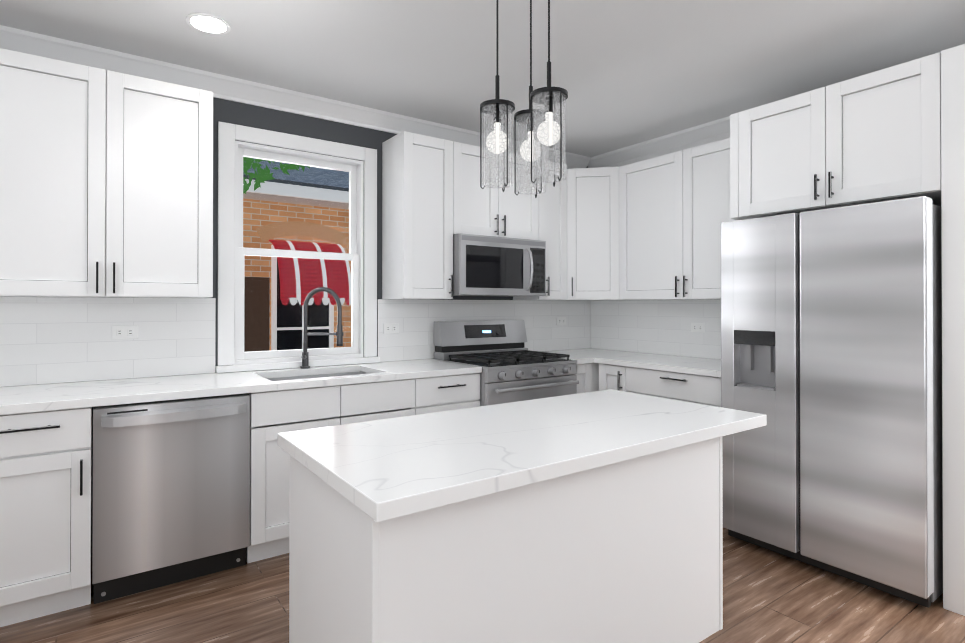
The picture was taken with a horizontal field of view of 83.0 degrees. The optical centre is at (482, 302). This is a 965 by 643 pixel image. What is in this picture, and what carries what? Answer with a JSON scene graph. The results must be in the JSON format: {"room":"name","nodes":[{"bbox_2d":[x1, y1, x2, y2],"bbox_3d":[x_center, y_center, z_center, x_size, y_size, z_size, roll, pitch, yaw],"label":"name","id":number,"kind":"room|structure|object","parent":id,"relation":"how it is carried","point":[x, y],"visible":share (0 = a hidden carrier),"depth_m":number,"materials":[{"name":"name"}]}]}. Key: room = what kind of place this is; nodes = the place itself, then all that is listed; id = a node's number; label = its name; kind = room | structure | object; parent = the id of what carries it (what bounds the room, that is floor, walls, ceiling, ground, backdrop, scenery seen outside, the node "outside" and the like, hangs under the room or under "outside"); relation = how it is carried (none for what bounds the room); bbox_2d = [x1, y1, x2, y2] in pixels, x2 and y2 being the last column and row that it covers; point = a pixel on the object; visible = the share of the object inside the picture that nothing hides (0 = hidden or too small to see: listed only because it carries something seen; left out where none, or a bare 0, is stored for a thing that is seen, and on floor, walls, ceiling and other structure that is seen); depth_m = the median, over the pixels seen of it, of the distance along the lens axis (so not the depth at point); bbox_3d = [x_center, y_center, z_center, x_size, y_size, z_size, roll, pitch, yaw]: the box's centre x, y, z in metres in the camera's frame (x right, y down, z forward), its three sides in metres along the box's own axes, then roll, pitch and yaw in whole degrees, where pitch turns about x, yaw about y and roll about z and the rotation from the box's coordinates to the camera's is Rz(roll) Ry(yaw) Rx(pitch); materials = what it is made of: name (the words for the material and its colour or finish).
{"room":"kitchen","nodes":[
{"label":"kitchen","id":0,"kind":"room"},
{"bbox_2d":[6,97,587,555],"bbox_3d":[-1.365,0.008,3.422,5.680,2.640,0.150,0,0,-35],"label":"wall","id":1,"kind":"structure","parent":0,"point":[264,119],"depth_m":3.45,"materials":[{"name":"grey paint"}]},
{"bbox_2d":[0,48,212,297],"bbox_3d":[-1.891,-0.573,2.734,0.934,1.092,0.362,0,0,-35],"label":"upper cabinet","id":2,"kind":"object","parent":1,"relation":"attached to","point":[106,183],"visible":1,"depth_m":2.61,"materials":[{"name":"white paint"}]},
{"bbox_2d":[0,297,590,386],"bbox_3d":[-1.078,0.195,3.526,5.069,0.435,0.008,0,0,-35],"label":"tile backsplash","id":3,"kind":"structure","parent":1,"relation":"attached to","point":[47,340],"depth_m":3.01,"materials":[{"name":"white tile"}]},
{"bbox_2d":[112,325,137,338],"bbox_3d":[-1.915,0.161,2.921,0.118,0.072,0.008,0,0,-35],"label":"electrical outlet","id":4,"kind":"object","parent":3,"relation":"attached to","point":[125,332],"visible":1,"depth_m":2.92,"materials":[{"name":"white plastic"}]},
{"bbox_2d":[383,323,398,333],"bbox_3d":[-0.641,0.185,3.827,0.118,0.072,0.008,0,0,-35],"label":"electrical outlet","id":5,"kind":"object","parent":3,"relation":"attached to","point":[392,328],"visible":1,"depth_m":3.83,"materials":[{"name":"white plastic"}]},
{"bbox_2d":[556,317,565,324],"bbox_3d":[0.691,0.165,4.774,0.118,0.072,0.008,0,0,-35],"label":"electrical outlet","id":6,"kind":"object","parent":3,"relation":"attached to","point":[560,320],"visible":1,"depth_m":4.77,"materials":[{"name":"white plastic"}]},
{"bbox_2d":[0,25,590,168],"bbox_3d":[-1.331,-1.254,3.312,5.599,0.114,0.078,0,0,-35],"label":"crown molding","id":7,"kind":"structure","parent":1,"relation":"attached to","point":[225,87],"depth_m":3.24,"materials":[{"name":"white wood"}]},
{"bbox_2d":[216,122,379,372],"bbox_3d":[-1.175,-0.322,3.527,1.020,1.468,0.190,0,0,-35],"label":"window","id":8,"kind":"structure","parent":1,"relation":"in","point":[233,356],"depth_m":3.44,"materials":[{"name":"white wood"}]},
{"bbox_2d":[382,131,452,298],"bbox_3d":[-0.440,-0.568,3.765,0.379,1.092,0.362,0,0,-35],"label":"upper cabinet","id":9,"kind":"object","parent":1,"relation":"attached to","point":[417,216],"visible":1,"depth_m":3.66,"materials":[{"name":"white paint"}]},
{"bbox_2d":[453,141,538,239],"bbox_3d":[0.035,-0.792,4.104,0.778,0.642,0.362,0,0,-35],"label":"upper cabinet","id":10,"kind":"object","parent":1,"relation":"attached to","point":[508,212],"visible":0.6,"depth_m":3.95,"materials":[{"name":"white paint"}]},
{"bbox_2d":[453,233,545,295],"bbox_3d":[0.069,-0.258,4.054,0.776,0.417,0.478,0,0,-35],"label":"over-the-range microwave","id":11,"kind":"object","parent":10,"relation":"attached to","point":[483,265],"visible":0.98,"depth_m":3.88,"materials":[{"name":"silver metal"}]},
{"bbox_2d":[513,160,566,299],"bbox_3d":[0.478,-0.565,4.418,0.301,1.092,0.362,0,0,-35],"label":"upper cabinet","id":12,"kind":"object","parent":1,"relation":"attached to","point":[552,216],"visible":0.58,"depth_m":4.33,"materials":[{"name":"white paint"}]},
{"bbox_2d":[567,167,618,300],"bbox_3d":[0.919,-0.547,4.578,0.616,1.058,0.611,0,0,-35],"label":"upper cabinet","id":13,"kind":"object","parent":1,"relation":"attached to","point":[592,234],"visible":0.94,"depth_m":4.36,"materials":[{"name":"white paint"}]},
{"bbox_2d":[0,528,964,642],"bbox_3d":[0.243,1.357,1.154,5.980,0.080,5.700,0,0,-35],"label":"floor","id":14,"kind":"structure","parent":0,"point":[769,596],"depth_m":2.33,"materials":[{"name":"brown wood"}]},
{"bbox_2d":[0,407,91,626],"bbox_3d":[-2.011,0.886,2.454,0.406,0.876,0.668,0,0,-35],"label":"base cabinet","id":15,"kind":"object","parent":14,"relation":"on","point":[45,504],"visible":0.98,"depth_m":2.25,"materials":[{"name":"white paint"}]},
{"bbox_2d":[92,393,249,603],"bbox_3d":[-1.557,0.887,2.723,0.634,0.876,0.699,0,0,-35],"label":"dishwasher","id":16,"kind":"object","parent":14,"relation":"on","point":[171,491],"visible":0.98,"depth_m":2.50,"materials":[{"name":"silver metal"}]},
{"bbox_2d":[246,371,414,562],"bbox_3d":[-0.945,0.889,3.212,0.919,0.876,0.668,0,0,-35],"label":"base cabinet","id":17,"kind":"object","parent":14,"relation":"on","point":[269,491],"visible":0.42,"depth_m":2.81,"materials":[{"name":"white paint"}]},
{"bbox_2d":[414,373,479,414],"bbox_3d":[-0.376,0.891,3.617,0.469,0.876,0.668,0,0,-35],"label":"drawers","id":18,"kind":"object","parent":14,"relation":"on","point":[444,393],"visible":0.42,"depth_m":3.37,"materials":[{"name":"white paint"}]},
{"bbox_2d":[434,320,578,405],"bbox_3d":[0.178,0.736,3.939,0.798,1.190,0.738,0,0,-35],"label":"gas range","id":19,"kind":"object","parent":14,"relation":"on","point":[514,369],"visible":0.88,"depth_m":3.85,"materials":[{"name":"silver metal"}]},
{"bbox_2d":[277,389,766,642],"bbox_3d":[0.222,0.890,2.068,1.721,0.863,0.829,0,0,-35],"label":"kitchen island","id":20,"kind":"object","parent":14,"relation":"on","point":[593,517],"visible":1,"depth_m":1.71,"materials":[{"name":"white paint"}]},
{"bbox_2d":[575,363,598,393],"bbox_3d":[0.817,0.895,4.488,0.873,0.876,0.628,0,0,-35],"label":"base cabinet","id":21,"kind":"object","parent":14,"relation":"on","point":[587,374],"visible":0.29,"depth_m":4.09,"materials":[{"name":"white paint"}]},
{"bbox_2d":[540,348,720,376],"bbox_3d":[1.146,0.435,4.031,0.875,0.038,1.758,0,0,-35],"label":"countertop","id":22,"kind":"structure","parent":21,"relation":"on","point":[692,365],"depth_m":3.96,"materials":[{"name":"white stone"}]},
{"bbox_2d":[599,363,627,391],"bbox_3d":[1.179,0.894,4.162,0.668,0.876,0.271,0,0,-35],"label":"base cabinet","id":23,"kind":"object","parent":14,"relation":"on","point":[613,377],"visible":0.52,"depth_m":3.99,"materials":[{"name":"white paint"}]},
{"bbox_2d":[626,367,720,406],"bbox_3d":[1.500,0.892,3.710,0.668,0.876,0.829,0,0,-35],"label":"base cabinet","id":24,"kind":"object","parent":14,"relation":"on","point":[699,389],"visible":0.23,"depth_m":3.55,"materials":[{"name":"white paint"}]},
{"bbox_2d":[721,196,942,607],"bbox_3d":[1.937,0.440,2.905,0.835,1.772,0.923,0,0,-35],"label":"fridge","id":25,"kind":"object","parent":14,"relation":"on","point":[831,343],"visible":0.88,"depth_m":2.55,"materials":[{"name":"silver metal"}]},
{"bbox_2d":[941,44,964,615],"bbox_3d":[2.306,0.117,2.536,0.718,2.415,0.083,0,0,-35],"label":"end panel","id":26,"kind":"object","parent":14,"relation":"on","point":[953,235],"visible":1,"depth_m":2.33,"materials":[{"name":"white paint"}]},
{"bbox_3d":[-2.565,0.884,2.060,0.946,0.876,0.668,0,0,-35],"label":"base cabinet","id":27,"kind":"object","parent":14,"relation":"on","visible":0},
{"bbox_2d":[0,359,481,414],"bbox_3d":[-1.574,0.429,2.778,3.395,0.038,0.650,0,0,-35],"label":"countertop","id":28,"kind":"structure","parent":27,"relation":"on","point":[39,398],"depth_m":2.74,"materials":[{"name":"white stone"}]},
{"bbox_2d":[300,287,343,368],"bbox_3d":[-1.014,0.157,3.429,0.248,0.511,0.153,0,0,-35],"label":"kitchen faucet","id":29,"kind":"object","parent":28,"relation":"on","point":[339,333],"visible":1,"depth_m":3.42,"materials":[{"name":"grey metal"}]},
{"bbox_2d":[266,371,387,425],"bbox_3d":[-0.948,0.556,3.203,0.656,0.210,0.421,0,0,-35],"label":"sink basin","id":30,"kind":"object","parent":28,"relation":"in","point":[313,376],"depth_m":3.31,"materials":[{"name":"silver metal"}]},
{"bbox_2d":[0,0,964,156],"bbox_3d":[0.243,-1.373,1.167,5.980,0.100,5.700,0,0,-35],"label":"ceiling","id":31,"kind":"structure","parent":0,"point":[625,73],"depth_m":2.81,"materials":[{"name":"white paint"}]},
{"bbox_2d":[186,13,230,34],"bbox_3d":[-1.293,-1.312,2.572,0.190,0.007,0.190,0,0,-35],"label":"recessed light","id":32,"kind":"object","parent":31,"relation":"in","point":[208,23],"visible":1,"depth_m":2.56,"materials":[{"name":"white plastic"}]},
{"bbox_2d":[480,0,514,191],"bbox_3d":[0.052,-0.855,1.894,0.122,0.927,0.122,0,0,-35],"label":"pendant light","id":33,"kind":"object","parent":31,"relation":"hanging from","point":[497,138],"visible":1,"depth_m":1.88,"materials":[{"name":"clear glass"}]},
{"bbox_2d":[514,0,545,197],"bbox_3d":[0.175,-0.851,1.968,0.122,0.934,0.122,0,0,-35],"label":"pendant light","id":34,"kind":"object","parent":31,"relation":"hanging from","point":[523,117],"visible":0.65,"depth_m":1.95,"materials":[{"name":"clear glass"}]},
{"bbox_2d":[530,0,567,186],"bbox_3d":[0.216,-0.852,1.772,0.122,0.934,0.122,0,0,-35],"label":"pendant light","id":35,"kind":"object","parent":31,"relation":"hanging from","point":[549,131],"visible":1,"depth_m":1.75,"materials":[{"name":"clear glass"}]},
{"bbox_3d":[2.576,0.006,2.910,0.150,2.640,5.550,0,0,-35],"label":"wall","id":36,"kind":"structure","parent":0,"visible":0},
{"bbox_2d":[591,300,720,358],"bbox_3d":[1.500,0.199,4.284,0.008,0.435,1.758,0,0,-35],"label":"tile backsplash","id":37,"kind":"structure","parent":36,"relation":"attached to","point":[655,326],"depth_m":4.39,"materials":[{"name":"white tile"}]},
{"bbox_2d":[691,323,704,332],"bbox_3d":[1.620,0.191,4.101,0.008,0.072,0.118,0,0,-35],"label":"electrical outlet","id":38,"kind":"object","parent":37,"relation":"attached to","point":[698,327],"visible":1,"depth_m":4.09,"materials":[{"name":"white plastic"}]},
{"bbox_2d":[587,116,729,167],"bbox_3d":[1.454,-1.222,4.295,0.078,0.169,1.698,0,0,-35],"label":"crown molding","id":39,"kind":"structure","parent":36,"relation":"attached to","point":[708,132],"depth_m":4.30,"materials":[{"name":"white wood"}]},
{"bbox_2d":[619,138,738,299],"bbox_3d":[1.532,-0.550,3.936,0.362,1.058,1.149,0,0,-35],"label":"upper cabinet","id":40,"kind":"object","parent":36,"relation":"attached to","point":[674,210],"visible":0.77,"depth_m":3.91,"materials":[{"name":"white paint"}]},
{"bbox_2d":[730,52,940,219],"bbox_3d":[1.987,-0.787,2.960,0.752,0.604,0.963,0,0,-35],"label":"upper cabinet","id":41,"kind":"object","parent":36,"relation":"attached to","point":[873,137],"visible":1,"depth_m":2.69,"materials":[{"name":"white paint"}]},
{"label":"outside","id":42,"kind":"structure","parent":0,"visible":0},
{"bbox_2d":[243,157,350,351],"bbox_3d":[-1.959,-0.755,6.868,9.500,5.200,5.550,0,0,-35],"label":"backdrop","id":43,"kind":"structure","parent":42,"point":[288,217],"depth_m":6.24,"materials":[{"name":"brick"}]}
]}

